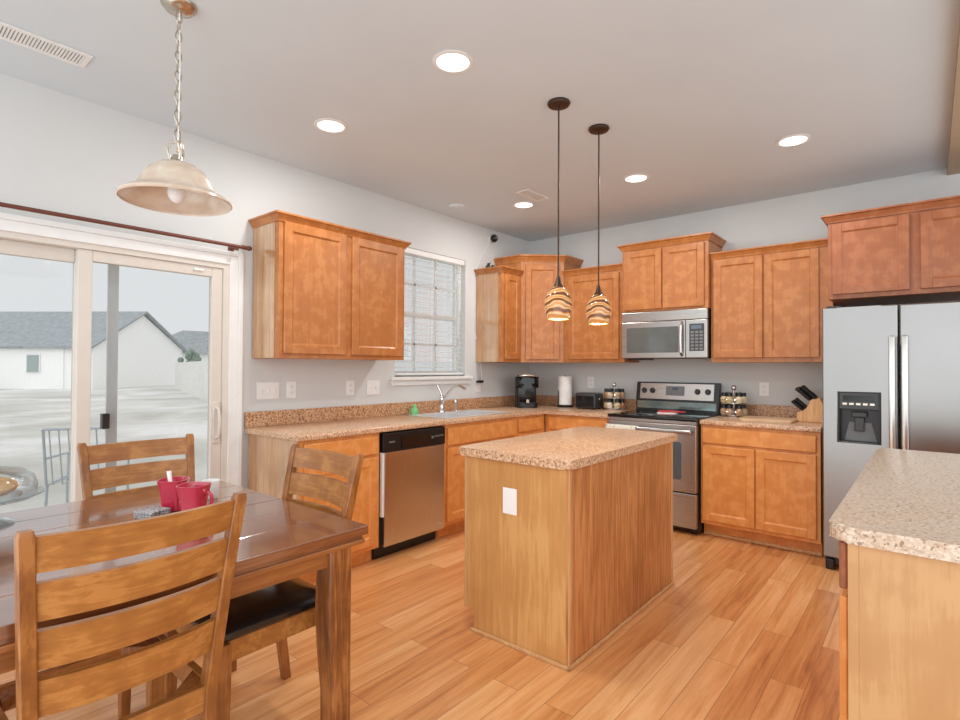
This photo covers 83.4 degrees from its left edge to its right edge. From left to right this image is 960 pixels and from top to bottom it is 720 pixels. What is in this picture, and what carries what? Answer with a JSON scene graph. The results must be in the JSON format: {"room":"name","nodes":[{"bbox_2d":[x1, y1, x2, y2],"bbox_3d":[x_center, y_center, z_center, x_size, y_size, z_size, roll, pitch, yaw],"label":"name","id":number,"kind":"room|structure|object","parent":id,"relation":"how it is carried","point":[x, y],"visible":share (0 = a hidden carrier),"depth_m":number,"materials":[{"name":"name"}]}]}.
{"room":"kitchen","nodes":[
{"label":"kitchen","id":0,"kind":"room"},
{"bbox_2d":[0,73,528,488],"bbox_3d":[-1.297,-0.004,3.973,0.140,2.743,5.600,0,-1,40],"label":"wall","id":1,"kind":"structure","parent":0,"point":[60,152],"depth_m":3.55,"materials":[{"name":"paint"}]},
{"bbox_2d":[0,212,243,502],"bbox_3d":[-2.232,0.317,2.803,0.184,2.060,1.965,0,-1,40],"label":"door","id":2,"kind":"structure","parent":1,"relation":"in","point":[21,236],"depth_m":3.08,"materials":[{"name":"plastic"}]},
{"bbox_2d":[0,202,251,251],"bbox_3d":[-2.186,-0.725,2.732,0.096,0.062,2.097,0,-1,40],"label":"curtain rod","id":3,"kind":"object","parent":1,"relation":"attached to","point":[231,247],"visible":1,"depth_m":2.94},
{"bbox_2d":[256,382,278,399],"bbox_3d":[-1.444,0.209,3.675,0.014,0.118,0.165,0,-1,40],"label":"wall switch","id":4,"kind":"object","parent":1,"relation":"attached to","point":[265,390],"visible":1,"depth_m":3.67,"materials":[{"name":"white plastic"}]},
{"bbox_2d":[286,381,295,397],"bbox_3d":[-1.334,0.210,3.811,0.008,0.118,0.075,0,-1,40],"label":"wall outlet","id":5,"kind":"object","parent":1,"relation":"attached to","point":[291,385],"visible":1,"depth_m":3.81,"materials":[{"name":"white plastic"}]},
{"bbox_2d":[248,210,411,359],"bbox_3d":[-1.040,-0.465,3.886,0.366,0.920,1.131,0,-1,40],"label":"upper cabinet","id":6,"kind":"object","parent":1,"relation":"attached to","point":[323,290],"visible":1,"depth_m":3.63,"materials":[{"name":"brown wood"}]},
{"bbox_2d":[346,380,353,395],"bbox_3d":[-1.010,0.219,4.198,0.008,0.118,0.075,0,-1,40],"label":"wall outlet","id":7,"kind":"object","parent":1,"relation":"attached to","point":[349,384],"visible":1,"depth_m":4.19,"materials":[{"name":"white plastic"}]},
{"bbox_2d":[367,380,379,394],"bbox_3d":[-0.863,0.225,4.369,0.014,0.118,0.130,0,-1,40],"label":"wall switch","id":8,"kind":"object","parent":1,"relation":"attached to","point":[373,386],"visible":1,"depth_m":4.37,"materials":[{"name":"white plastic"}]},
{"bbox_2d":[389,254,472,385],"bbox_3d":[-0.459,-0.376,4.934,0.175,1.200,1.030,0,-1,40],"label":"window","id":9,"kind":"structure","parent":1,"relation":"in","point":[398,380],"depth_m":5.05,"materials":[{"name":"white plastic"}]},
{"bbox_2d":[395,248,464,374],"bbox_3d":[-0.455,-0.418,4.922,0.062,1.111,0.883,0,-1,40],"label":"window blind","id":10,"kind":"object","parent":9,"relation":"attached to","point":[409,251],"visible":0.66,"depth_m":4.94,"materials":[{"name":"white plastic"}]},
{"bbox_2d":[476,383,480,391],"bbox_3d":[-0.018,0.263,5.382,0.008,0.118,0.075,0,-1,40],"label":"wall outlet","id":11,"kind":"object","parent":1,"relation":"attached to","point":[478,385],"visible":0.86,"depth_m":5.38,"materials":[{"name":"white plastic"}]},
{"bbox_2d":[474,243,489,382],"bbox_3d":[0.039,-0.490,5.422,0.047,1.437,0.240,0,-1,40],"label":"cable","id":12,"kind":"object","parent":1,"relation":"attached to","point":[481,380],"visible":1,"depth_m":5.35,"materials":[{"name":"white plastic"}]},
{"bbox_2d":[488,234,497,241],"bbox_3d":[0.142,-1.245,5.513,0.099,0.080,0.080,0,-1,40],"label":"security camera","id":13,"kind":"object","parent":1,"relation":"attached to","point":[493,238],"visible":1,"depth_m":5.49,"materials":[{"name":"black plastic"}]},
{"bbox_2d":[474,265,523,361],"bbox_3d":[0.188,-0.438,5.353,0.366,0.918,0.346,0,-1,40],"label":"upper cabinet","id":14,"kind":"object","parent":1,"relation":"attached to","point":[498,288],"visible":1,"depth_m":5.25,"materials":[{"name":"brown wood"}]},
{"bbox_2d":[0,527,841,719],"bbox_3d":[0.563,1.416,2.468,4.870,0.120,5.720,0,-1,40],"label":"floor","id":15,"kind":"structure","parent":0,"point":[743,630],"depth_m":2.45,"materials":[{"name":"laminate"}]},
{"bbox_2d":[0,492,246,719],"bbox_3d":[-0.977,0.844,1.422,0.566,0.980,0.475,0,-1,40],"label":"dining chair","id":16,"kind":"object","parent":15,"relation":"on","point":[92,659],"visible":1,"depth_m":1.25,"materials":[{"name":"brown wood"}]},
{"bbox_2d":[77,433,236,718],"bbox_3d":[-1.407,0.855,2.354,0.570,0.980,0.475,0,-1,40],"label":"dining chair","id":17,"kind":"object","parent":15,"relation":"on","point":[92,480],"visible":0.24,"depth_m":2.48,"materials":[{"name":"brown wood"}]},
{"bbox_2d":[0,481,367,719],"bbox_3d":[-1.213,0.958,1.831,1.171,0.760,1.150,0,-1,40],"label":"dining table","id":18,"kind":"object","parent":15,"relation":"on","point":[281,540],"visible":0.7,"depth_m":1.83,"materials":[{"name":"brown wood"}]},
{"bbox_2d":[0,486,44,527],"bbox_3d":[-1.728,0.523,1.865,0.344,0.106,0.344,0,-1,40],"label":"cake stand","id":19,"kind":"object","parent":18,"relation":"on","point":[19,494],"visible":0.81,"depth_m":1.94,"materials":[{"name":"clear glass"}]},
{"bbox_2d":[0,477,18,495],"bbox_3d":[-1.727,0.444,1.866,0.230,0.069,0.196,0,-1,40],"label":"cake","id":20,"kind":"object","parent":19,"relation":"on","point":[7,485],"visible":1,"depth_m":1.86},
{"bbox_2d":[0,466,37,491],"bbox_3d":[-1.727,0.411,1.867,0.304,0.132,0.304,0,-1,40],"label":"cake dome","id":21,"kind":"object","parent":19,"relation":"on","point":[26,478],"visible":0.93,"depth_m":2.01,"materials":[{"name":"clear glass"}]},
{"bbox_2d":[157,476,189,511],"bbox_3d":[-1.195,0.523,2.108,0.104,0.118,0.129,0,-1,-8],"label":"mug","id":22,"kind":"object","parent":18,"relation":"on","point":[169,497],"visible":0.62,"depth_m":2.06,"materials":[{"name":"red ceramic"}]},
{"bbox_2d":[166,471,171,481],"bbox_3d":[-1.204,0.498,2.094,0.050,0.132,0.018,0,-1,40],"label":"spoon","id":23,"kind":"object","parent":22,"relation":"in","point":[169,473],"visible":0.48,"depth_m":2.10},
{"bbox_2d":[176,482,213,510],"bbox_3d":[-1.051,0.522,2.000,0.129,0.118,0.104,0,-1,1],"label":"mug","id":24,"kind":"object","parent":18,"relation":"on","point":[191,495],"visible":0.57,"depth_m":1.97,"materials":[{"name":"red ceramic"}]},
{"bbox_2d":[201,479,219,498],"bbox_3d":[-1.140,0.547,2.279,0.072,0.075,0.072,0,-1,40],"label":"glass cup","id":25,"kind":"object","parent":18,"relation":"on","point":[214,489],"visible":0.46,"depth_m":2.27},
{"bbox_3d":[-1.216,0.576,1.996,0.102,0.008,0.102,0,-1,40],"label":"coaster","id":26,"kind":"object","parent":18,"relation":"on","visible":0},
{"bbox_2d":[134,510,169,517],"bbox_3d":[-1.216,0.567,1.997,0.084,0.008,0.084,0,-1,21],"label":"coaster","id":27,"kind":"object","parent":26,"relation":"on","point":[167,511],"visible":0.54,"depth_m":1.97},
{"bbox_2d":[133,506,170,514],"bbox_3d":[-1.216,0.558,1.997,0.084,0.008,0.084,0,-1,16],"label":"coaster","id":28,"kind":"object","parent":27,"relation":"on","point":[152,510],"visible":1,"depth_m":1.98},
{"bbox_2d":[164,443,363,719],"bbox_3d":[-0.798,0.853,2.023,0.475,0.980,0.570,0,-1,40],"label":"dining chair","id":29,"kind":"object","parent":15,"relation":"on","point":[257,620],"visible":0.42,"depth_m":1.93,"materials":[{"name":"brown wood"}]},
{"bbox_2d":[190,577,315,641],"bbox_3d":[-0.847,0.862,1.965,0.450,0.054,0.417,0,-1,40],"label":"seat cushion","id":30,"kind":"object","parent":29,"relation":"on","point":[250,615],"depth_m":1.84,"materials":[{"name":"black leather"}]},
{"bbox_2d":[248,433,378,580],"bbox_3d":[-1.101,0.925,3.591,0.618,0.876,0.612,0,-1,40],"label":"base cabinet","id":31,"kind":"object","parent":15,"relation":"on","point":[268,457],"visible":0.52,"depth_m":3.48,"materials":[{"name":"brown wood"}]},
{"bbox_2d":[372,426,444,559],"bbox_3d":[-0.685,0.934,4.045,0.598,0.870,0.610,0,-1,40],"label":"dishwasher","id":32,"kind":"object","parent":15,"relation":"on","point":[411,461],"visible":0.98,"depth_m":3.83,"materials":[{"name":"silver metal"}]},
{"bbox_2d":[435,417,515,537],"bbox_3d":[-0.200,0.944,4.667,0.618,0.876,0.940,0,-1,40],"label":"base cabinet","id":33,"kind":"object","parent":15,"relation":"on","point":[456,435],"visible":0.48,"depth_m":4.25,"materials":[{"name":"brown wood"}]},
{"bbox_2d":[244,395,635,441],"bbox_3d":[-0.003,0.433,4.389,1.300,0.139,3.282,0,-1,40],"label":"countertop","id":34,"kind":"structure","parent":33,"relation":"on","point":[306,424],"depth_m":4.12,"materials":[{"name":"stone"}]},
{"bbox_2d":[410,404,418,414],"bbox_3d":[-0.558,0.419,4.572,0.076,0.090,0.075,0,-1,40],"label":"holder","id":35,"kind":"object","parent":34,"relation":"on","point":[413,410],"visible":0.98,"depth_m":4.55,"materials":[{"name":"plastic"}]},
{"bbox_2d":[436,384,465,411],"bbox_3d":[-0.246,0.334,4.730,0.302,0.257,0.066,0,-1,29],"label":"faucet","id":36,"kind":"object","parent":34,"relation":"on","point":[442,398],"visible":1,"depth_m":4.76,"materials":[{"name":"silver metal"}]},
{"bbox_2d":[408,409,509,418],"bbox_3d":[-0.167,0.554,4.673,0.460,0.182,0.840,0,-1,40],"label":"sink","id":37,"kind":"object","parent":34,"relation":"in","point":[471,412],"visible":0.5,"depth_m":4.71,"materials":[{"name":"metal"}]},
{"bbox_2d":[453,398,457,410],"bbox_3d":[-0.225,0.412,4.946,0.048,0.118,0.048,0,-1,40],"label":"sprayer","id":38,"kind":"object","parent":37,"relation":"on","point":[455,399],"visible":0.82,"depth_m":4.93,"materials":[{"name":"silver metal"}]},
{"bbox_2d":[515,375,538,407],"bbox_3d":[0.473,0.315,5.515,0.236,0.335,0.282,0,-1,-2],"label":"coffee maker","id":39,"kind":"object","parent":34,"relation":"on","point":[525,385],"visible":1,"depth_m":5.41,"materials":[{"name":"black plastic"}]},
{"bbox_2d":[556,375,572,406],"bbox_3d":[0.880,0.323,5.574,0.176,0.325,0.176,0,-1,40],"label":"paper towel holder","id":40,"kind":"object","parent":34,"relation":"on","point":[558,405],"visible":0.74,"depth_m":5.52,"materials":[{"name":"black plastic"}]},
{"bbox_2d":[558,376,571,404],"bbox_3d":[0.880,0.315,5.574,0.144,0.290,0.144,0,-1,40],"label":"paper towel roll","id":41,"kind":"object","parent":40,"relation":"on","point":[564,382],"visible":0.99,"depth_m":5.51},
{"bbox_2d":[575,392,602,409],"bbox_3d":[1.086,0.402,5.334,0.234,0.162,0.182,0,-1,40],"label":"toaster","id":42,"kind":"object","parent":34,"relation":"on","point":[591,400],"visible":1,"depth_m":5.27,"materials":[{"name":"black metal"}]},
{"bbox_2d":[603,382,625,410],"bbox_3d":[1.297,0.349,5.199,0.219,0.266,0.219,0,-1,40],"label":"spice carousel","id":43,"kind":"object","parent":34,"relation":"on","point":[614,384],"visible":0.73,"depth_m":5.17,"materials":[{"name":"silver metal"}]},
{"bbox_2d":[606,389,612,397],"bbox_3d":[1.240,0.317,5.155,0.061,0.083,0.061,1,-1,-38],"label":"spice jar","id":44,"kind":"object","parent":43,"relation":"on","point":[609,394],"visible":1,"depth_m":5.13,"materials":[{"name":"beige glass"}]},
{"bbox_2d":[606,399,612,407],"bbox_3d":[1.239,0.416,5.154,0.061,0.083,0.061,1,-1,-38],"label":"spice jar","id":45,"kind":"object","parent":43,"relation":"on","point":[609,401],"visible":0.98,"depth_m":5.13,"materials":[{"name":"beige glass"}]},
{"bbox_2d":[614,389,619,397],"bbox_3d":[1.307,0.317,5.128,0.061,0.083,0.061,0,-1,-8],"label":"spice jar","id":46,"kind":"object","parent":43,"relation":"on","point":[617,391],"visible":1,"depth_m":5.11,"materials":[{"name":"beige glass"}]},
{"bbox_2d":[614,399,619,407],"bbox_3d":[1.306,0.416,5.127,0.061,0.083,0.061,0,-1,-8],"label":"spice jar","id":47,"kind":"object","parent":43,"relation":"on","point":[617,401],"visible":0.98,"depth_m":5.11,"materials":[{"name":"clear glass"}]},
{"bbox_2d":[620,389,624,397],"bbox_3d":[1.364,0.318,5.173,0.061,0.083,0.061,0,-1,22],"label":"spice jar","id":48,"kind":"object","parent":43,"relation":"on","point":[622,394],"visible":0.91,"depth_m":5.15,"materials":[{"name":"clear glass"}]},
{"bbox_2d":[620,399,624,407],"bbox_3d":[1.363,0.417,5.171,0.061,0.083,0.061,0,-1,22],"label":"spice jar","id":49,"kind":"object","parent":43,"relation":"on","point":[621,400],"visible":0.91,"depth_m":5.15,"materials":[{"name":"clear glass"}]},
{"bbox_2d":[516,414,544,436],"bbox_3d":[0.252,0.954,5.207,0.618,0.876,0.464,0,-1,40],"label":"base cabinet","id":50,"kind":"object","parent":15,"relation":"on","point":[533,424],"visible":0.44,"depth_m":4.99,"materials":[{"name":"brown wood"}]},
{"bbox_2d":[464,442,673,671],"bbox_3d":[0.553,0.926,3.014,0.620,0.874,1.250,0,-1,40],"label":"kitchen island","id":51,"kind":"object","parent":15,"relation":"on","point":[585,550],"visible":0.76,"depth_m":2.58,"materials":[{"name":"brown wood"}]},
{"bbox_2d":[503,487,516,515],"bbox_3d":[0.141,0.672,2.562,0.082,0.124,0.006,0,-1,40],"label":"wall outlet","id":52,"kind":"object","parent":51,"relation":"attached to","point":[509,494],"visible":1,"depth_m":2.56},
{"bbox_2d":[459,426,677,469],"bbox_3d":[0.555,0.467,3.029,0.657,0.040,1.313,0,-1,40],"label":"island countertop","id":53,"kind":"structure","parent":51,"relation":"on","point":[574,448],"depth_m":2.76,"materials":[{"name":"stone"}]},
{"bbox_2d":[545,414,609,431],"bbox_3d":[1.077,0.958,5.201,0.685,0.876,0.618,0,-1,40],"label":"base cabinet","id":54,"kind":"object","parent":15,"relation":"on","point":[553,422],"visible":0.2,"depth_m":5.01,"materials":[{"name":"brown wood"}]},
{"bbox_2d":[608,381,720,533],"bbox_3d":[1.600,0.796,4.688,0.760,1.190,0.722,0,-1,40],"label":"range","id":55,"kind":"object","parent":15,"relation":"on","point":[699,401],"visible":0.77,"depth_m":4.41,"materials":[{"name":"silver metal"}]},
{"bbox_2d":[605,423,636,429],"bbox_3d":[1.200,0.668,4.575,0.271,0.239,0.057,0,-1,40],"label":"dish towel","id":56,"kind":"object","parent":55,"relation":"hanging from","point":[617,426],"visible":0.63,"depth_m":4.55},
{"bbox_2d":[608,420,703,531],"bbox_3d":[1.599,0.927,4.687,0.760,0.868,0.722,0,-1,40],"label":"oven","id":57,"kind":"object","parent":55,"relation":"in","point":[687,448],"depth_m":4.27,"materials":[{"name":"silver metal"}]},
{"bbox_2d":[608,410,719,421],"bbox_3d":[1.597,0.481,4.688,0.760,0.025,0.605,0,-1,40],"label":"cooktop","id":58,"kind":"object","parent":55,"relation":"in","point":[632,415],"depth_m":4.57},
{"bbox_2d":[657,410,684,413],"bbox_3d":[1.664,0.453,4.680,0.231,0.032,0.080,0,-1,28],"label":"spoon rest","id":59,"kind":"object","parent":55,"relation":"on","point":[659,411],"visible":1,"depth_m":4.67,"materials":[{"name":"white ceramic"}]},
{"bbox_2d":[701,425,822,555],"bbox_3d":[2.245,0.950,4.224,0.810,0.876,0.618,0,-1,40],"label":"base cabinet","id":60,"kind":"object","parent":15,"relation":"on","point":[759,486],"visible":0.97,"depth_m":3.96,"materials":[{"name":"brown wood"}]},
{"bbox_2d":[700,403,822,432],"bbox_3d":[2.249,0.442,4.229,0.820,0.139,0.637,0,-1,40],"label":"countertop","id":61,"kind":"structure","parent":60,"relation":"on","point":[753,409],"depth_m":4.17,"materials":[{"name":"stone"}]},
{"bbox_2d":[720,385,746,417],"bbox_3d":[2.116,0.344,4.487,0.219,0.266,0.219,0,-1,40],"label":"spice carousel","id":62,"kind":"object","parent":61,"relation":"on","point":[733,387],"visible":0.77,"depth_m":4.47,"materials":[{"name":"silver metal"}]},
{"bbox_2d":[720,404,726,413],"bbox_3d":[2.048,0.411,4.514,0.061,0.083,0.061,0,-1,22],"label":"spice jar","id":63,"kind":"object","parent":62,"relation":"on","point":[723,406],"visible":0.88,"depth_m":4.50,"materials":[{"name":"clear glass"}]},
{"bbox_2d":[720,392,726,401],"bbox_3d":[2.049,0.313,4.515,0.061,0.083,0.061,0,-1,22],"label":"spice jar","id":64,"kind":"object","parent":62,"relation":"on","point":[723,394],"visible":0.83,"depth_m":4.50,"materials":[{"name":"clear glass"}]},
{"bbox_2d":[725,393,733,402],"bbox_3d":[2.059,0.312,4.443,0.061,0.083,0.061,1,-1,-38],"label":"spice jar","id":65,"kind":"object","parent":62,"relation":"on","point":[730,399],"visible":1,"depth_m":4.42,"materials":[{"name":"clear glass"}]},
{"bbox_2d":[725,405,733,414],"bbox_3d":[2.058,0.410,4.442,0.061,0.083,0.061,1,-1,-38],"label":"spice jar","id":66,"kind":"object","parent":62,"relation":"on","point":[730,411],"visible":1,"depth_m":4.42,"materials":[{"name":"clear glass"}]},
{"bbox_2d":[735,405,742,414],"bbox_3d":[2.126,0.410,4.415,0.061,0.083,0.061,0,-1,-8],"label":"spice jar","id":67,"kind":"object","parent":62,"relation":"on","point":[738,411],"visible":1,"depth_m":4.39,"materials":[{"name":"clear glass"}]},
{"bbox_2d":[735,393,742,402],"bbox_3d":[2.126,0.312,4.416,0.061,0.083,0.061,0,-1,-8],"label":"spice jar","id":68,"kind":"object","parent":62,"relation":"on","point":[738,399],"visible":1,"depth_m":4.40,"materials":[{"name":"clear glass"}]},
{"bbox_2d":[741,404,747,414],"bbox_3d":[2.183,0.411,4.460,0.061,0.083,0.061,0,-1,22],"label":"spice jar","id":69,"kind":"object","parent":62,"relation":"on","point":[745,411],"visible":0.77,"depth_m":4.44,"materials":[{"name":"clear glass"}]},
{"bbox_2d":[742,393,747,402],"bbox_3d":[2.183,0.313,4.461,0.061,0.083,0.061,0,-1,22],"label":"spice jar","id":70,"kind":"object","parent":62,"relation":"on","point":[745,399],"visible":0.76,"depth_m":4.44,"materials":[{"name":"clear glass"}]},
{"bbox_2d":[738,416,797,422],"bbox_3d":[2.263,0.464,4.218,0.380,0.018,0.300,0,-1,40],"label":"cutting board","id":71,"kind":"object","parent":61,"relation":"on","point":[745,418],"visible":0.86,"depth_m":4.16,"materials":[{"name":"brown wood"}]},
{"bbox_2d":[797,398,822,422],"bbox_3d":[2.552,0.382,4.118,0.203,0.184,0.125,0,-1,40],"label":"knife block","id":72,"kind":"object","parent":61,"relation":"on","point":[813,413],"visible":0.75,"depth_m":4.07,"materials":[{"name":"brown wood"}]},
{"bbox_2d":[791,400,802,410],"bbox_3d":[2.446,0.350,4.152,0.085,0.080,0.024,0,-1,40],"label":"knife","id":73,"kind":"object","parent":72,"relation":"in","point":[792,401],"visible":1,"depth_m":4.15,"materials":[{"name":"black plastic"}]},
{"bbox_2d":[794,398,806,407],"bbox_3d":[2.472,0.332,4.150,0.085,0.080,0.024,0,-1,40],"label":"knife","id":74,"kind":"object","parent":72,"relation":"in","point":[795,399],"visible":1,"depth_m":4.14,"materials":[{"name":"black plastic"}]},
{"bbox_2d":[795,387,811,400],"bbox_3d":[2.480,0.260,4.132,0.112,0.105,0.032,0,-1,40],"label":"knife","id":75,"kind":"object","parent":72,"relation":"in","point":[797,389],"visible":1,"depth_m":4.12,"materials":[{"name":"black plastic"}]},
{"bbox_2d":[800,385,816,398],"bbox_3d":[2.515,0.247,4.122,0.112,0.105,0.033,0,-1,40],"label":"knife","id":76,"kind":"object","parent":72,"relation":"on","point":[802,387],"visible":1,"depth_m":4.11,"materials":[{"name":"black plastic"}]},
{"bbox_2d":[822,301,959,569],"bbox_3d":[2.850,0.514,3.548,0.910,1.734,0.853,0,-1,40],"label":"refrigerator","id":77,"kind":"object","parent":15,"relation":"on","point":[891,373],"visible":0.66,"depth_m":3.36,"materials":[{"name":"grey metal"}]},
{"bbox_2d":[839,541,959,719],"bbox_3d":[1.972,0.916,1.659,1.266,0.872,1.726,0,-1,40],"label":"base cabinet","id":78,"kind":"object","parent":15,"relation":"on","point":[899,613],"visible":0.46,"depth_m":1.33,"materials":[{"name":"brown wood"}]},
{"bbox_2d":[829,448,959,562],"bbox_3d":[1.995,0.458,1.667,1.336,0.042,1.797,0,-1,40],"label":"countertop","id":79,"kind":"structure","parent":78,"relation":"on","point":[902,501],"depth_m":1.59,"materials":[{"name":"stone"}]},
{"bbox_2d":[0,0,959,241],"bbox_3d":[0.577,-1.447,2.507,4.870,0.120,5.720,0,-1,40],"label":"ceiling","id":80,"kind":"structure","parent":0,"point":[695,97],"depth_m":2.76,"materials":[{"name":"paint"}]},
{"bbox_2d":[0,22,92,67],"bbox_3d":[-1.943,-1.397,2.390,0.145,0.008,0.345,0,-1,40],"label":"ceiling vent","id":81,"kind":"object","parent":80,"relation":"in","point":[12,34],"visible":1,"depth_m":2.39,"materials":[{"name":"metal"}]},
{"bbox_2d":[115,0,232,216],"bbox_3d":[-1.189,-1.008,2.118,0.400,0.783,0.400,0,-1,40],"label":"pendant lamp","id":82,"kind":"object","parent":80,"relation":"hanging from","point":[173,185],"visible":1,"depth_m":2.11,"materials":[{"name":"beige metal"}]},
{"bbox_2d":[314,118,346,132],"bbox_3d":[-0.881,-1.381,3.179,0.192,0.006,0.192,0,-1,40],"label":"recessed light","id":83,"kind":"object","parent":80,"relation":"in","point":[329,125],"visible":1,"depth_m":3.17,"materials":[{"name":"white"}]},
{"bbox_2d":[432,50,472,73],"bbox_3d":[-0.126,-1.386,2.508,0.192,0.006,0.192,0,-1,40],"label":"recessed light","id":84,"kind":"object","parent":80,"relation":"in","point":[447,61],"visible":1,"depth_m":2.50,"materials":[{"name":"white"}]},
{"bbox_2d":[448,203,465,209],"bbox_3d":[-0.203,-1.349,4.753,0.156,0.021,0.156,0,-1,40],"label":"smoke detector","id":85,"kind":"object","parent":80,"relation":"attached to","point":[456,206],"visible":1,"depth_m":4.72,"materials":[{"name":"paint"}]},
{"bbox_2d":[513,201,534,207],"bbox_3d":[0.382,-1.354,4.704,0.192,0.006,0.192,0,-1,40],"label":"recessed light","id":86,"kind":"object","parent":80,"relation":"in","point":[523,204],"visible":1,"depth_m":4.69,"materials":[{"name":"white"}]},
{"bbox_2d":[516,189,548,201],"bbox_3d":[0.434,-1.357,4.439,0.130,0.008,0.300,0,-1,40],"label":"ceiling vent","id":87,"kind":"object","parent":80,"relation":"in","point":[528,193],"visible":1,"depth_m":4.43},
{"bbox_2d":[544,97,571,319],"bbox_3d":[0.420,-0.799,2.882,0.149,1.164,0.149,0,-1,40],"label":"pendant lamp","id":88,"kind":"object","parent":80,"relation":"hanging from","point":[558,301],"visible":1,"depth_m":2.84,"materials":[{"name":"glass"}]},
{"bbox_2d":[586,124,610,324],"bbox_3d":[0.703,-0.794,3.187,0.149,1.164,0.149,0,-1,40],"label":"pendant lamp","id":89,"kind":"object","parent":80,"relation":"hanging from","point":[598,308],"visible":1,"depth_m":3.15,"materials":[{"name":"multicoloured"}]},
{"bbox_2d":[623,174,648,182],"bbox_3d":[1.169,-1.359,4.032,0.192,0.006,0.192,0,-1,40],"label":"recessed light","id":90,"kind":"object","parent":80,"relation":"in","point":[633,178],"visible":1,"depth_m":4.03,"materials":[{"name":"white"}]},
{"bbox_2d":[776,134,810,146],"bbox_3d":[1.950,-1.365,3.352,0.192,0.006,0.192,0,-1,40],"label":"recessed light","id":91,"kind":"object","parent":80,"relation":"in","point":[796,139],"visible":1,"depth_m":3.35,"materials":[{"name":"white"}]},
{"bbox_2d":[529,168,959,431],"bbox_3d":[2.367,0.023,4.635,4.870,2.743,0.120,0,-1,40],"label":"wall","id":92,"kind":"structure","parent":0,"point":[794,218],"depth_m":4.66,"materials":[{"name":"paint"}]},
{"bbox_2d":[493,254,582,362],"bbox_3d":[0.609,-0.512,5.607,0.685,1.077,0.655,0,-1,40],"label":"upper cabinet","id":93,"kind":"object","parent":92,"relation":"attached to","point":[542,339],"visible":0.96,"depth_m":5.39,"materials":[{"name":"brown wood"}]},
{"bbox_2d":[588,377,593,387],"bbox_3d":[1.146,0.233,5.569,0.075,0.118,0.008,0,-1,40],"label":"wall outlet","id":94,"kind":"object","parent":92,"relation":"attached to","point":[590,379],"visible":1,"depth_m":5.56,"materials":[{"name":"white plastic"}]},
{"bbox_2d":[562,263,638,362],"bbox_3d":[1.186,-0.433,5.312,0.646,0.918,0.366,0,-1,40],"label":"upper cabinet","id":95,"kind":"object","parent":92,"relation":"attached to","point":[584,342],"visible":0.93,"depth_m":5.20,"materials":[{"name":"brown wood"}]},
{"bbox_2d":[617,231,725,313],"bbox_3d":[1.712,-0.739,4.840,0.838,0.621,0.419,0,-1,40],"label":"upper cabinet","id":96,"kind":"object","parent":92,"relation":"attached to","point":[674,273],"visible":0.98,"depth_m":4.66,"materials":[{"name":"brown wood"}]},
{"bbox_2d":[622,308,710,359],"bbox_3d":[1.699,-0.212,4.822,0.756,0.425,0.451,0,-1,40],"label":"microwave","id":97,"kind":"object","parent":96,"relation":"attached to","point":[674,334],"visible":1,"depth_m":4.66,"materials":[{"name":"silver metal"}]},
{"bbox_2d":[759,382,768,396],"bbox_3d":[2.390,0.248,4.528,0.075,0.118,0.008,0,-1,40],"label":"wall outlet","id":98,"kind":"object","parent":92,"relation":"attached to","point":[763,386],"visible":1,"depth_m":4.53,"materials":[{"name":"white plastic"}]},
{"bbox_2d":[723,403,805,417],"bbox_3d":[2.448,0.427,4.466,0.820,0.102,0.019,0,-1,40],"label":"backsplash","id":99,"kind":"structure","parent":92,"relation":"attached to","point":[753,409],"depth_m":4.47,"materials":[{"name":"stone"}]},
{"bbox_2d":[710,238,836,362],"bbox_3d":[2.353,-0.436,4.335,0.858,0.908,0.366,0,-1,40],"label":"upper cabinet","id":100,"kind":"object","parent":92,"relation":"attached to","point":[768,302],"visible":0.97,"depth_m":4.20,"materials":[{"name":"brown wood"}]},
{"bbox_2d":[820,195,959,306],"bbox_3d":[2.957,-0.707,3.651,1.016,0.580,0.644,0,-1,40],"label":"upper cabinet","id":101,"kind":"object","parent":92,"relation":"attached to","point":[905,253],"visible":0.99,"depth_m":3.50,"materials":[{"name":"brown wood"}]},
{"bbox_2d":[947,21,959,174],"bbox_3d":[2.398,-1.352,2.468,0.328,0.053,3.200,0,-1,40],"label":"trim","id":102,"kind":"structure","parent":92,"relation":"attached to","point":[953,167],"depth_m":3.05,"materials":[{"name":"beige paint"}]},
{"label":"outside","id":103,"kind":"structure","parent":0,"visible":0},
{"bbox_2d":[0,385,207,512],"bbox_3d":[-53.187,2.155,51.023,139.860,0.200,240.000,0,-1,40],"label":"lawn","id":104,"kind":"structure","parent":103,"point":[149,412],"depth_m":14.58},
{"bbox_2d":[0,311,187,388],"bbox_3d":[-33.024,-0.873,41.763,14.800,5.800,10.900,0,-1,3],"label":"house","id":105,"kind":"structure","parent":104,"relation":"on","point":[36,347],"depth_m":39.02,"materials":[{"name":"white"}]},
{"bbox_2d":[177,348,201,361],"bbox_3d":[-20.376,0.612,37.959,1.117,2.851,1.575,0,-1,40],"label":"tree","id":106,"kind":"object","parent":104,"relation":"on","point":[191,355],"visible":0.62,"depth_m":37.72,"materials":[{"name":"green plant"}]},
{"bbox_2d":[172,330,208,361],"bbox_3d":[-30.061,-0.403,56.752,8.800,5.300,10.400,0,-1,40],"label":"house","id":107,"kind":"structure","parent":104,"relation":"on","point":[198,341],"depth_m":54.50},
{"bbox_2d":[175,361,207,401],"bbox_3d":[-15.316,1.005,28.988,0.120,1.870,25.040,1,-1,-34],"label":"wooden fence","id":108,"kind":"object","parent":104,"relation":"on","point":[191,378],"visible":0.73,"depth_m":29.31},
{"bbox_3d":[-3.657,1.591,3.637,3.055,0.120,3.900,0,-1,40],"label":"patio slab","id":109,"kind":"object","parent":104,"relation":"on","visible":0},
{"bbox_2d":[41,427,129,505],"bbox_3d":[-3.484,1.030,4.786,0.502,0.918,0.562,1,-1,-19],"label":"patio chair","id":110,"kind":"object","parent":109,"relation":"on","point":[43,430],"visible":0.36,"depth_m":4.53,"materials":[{"name":"metal"}]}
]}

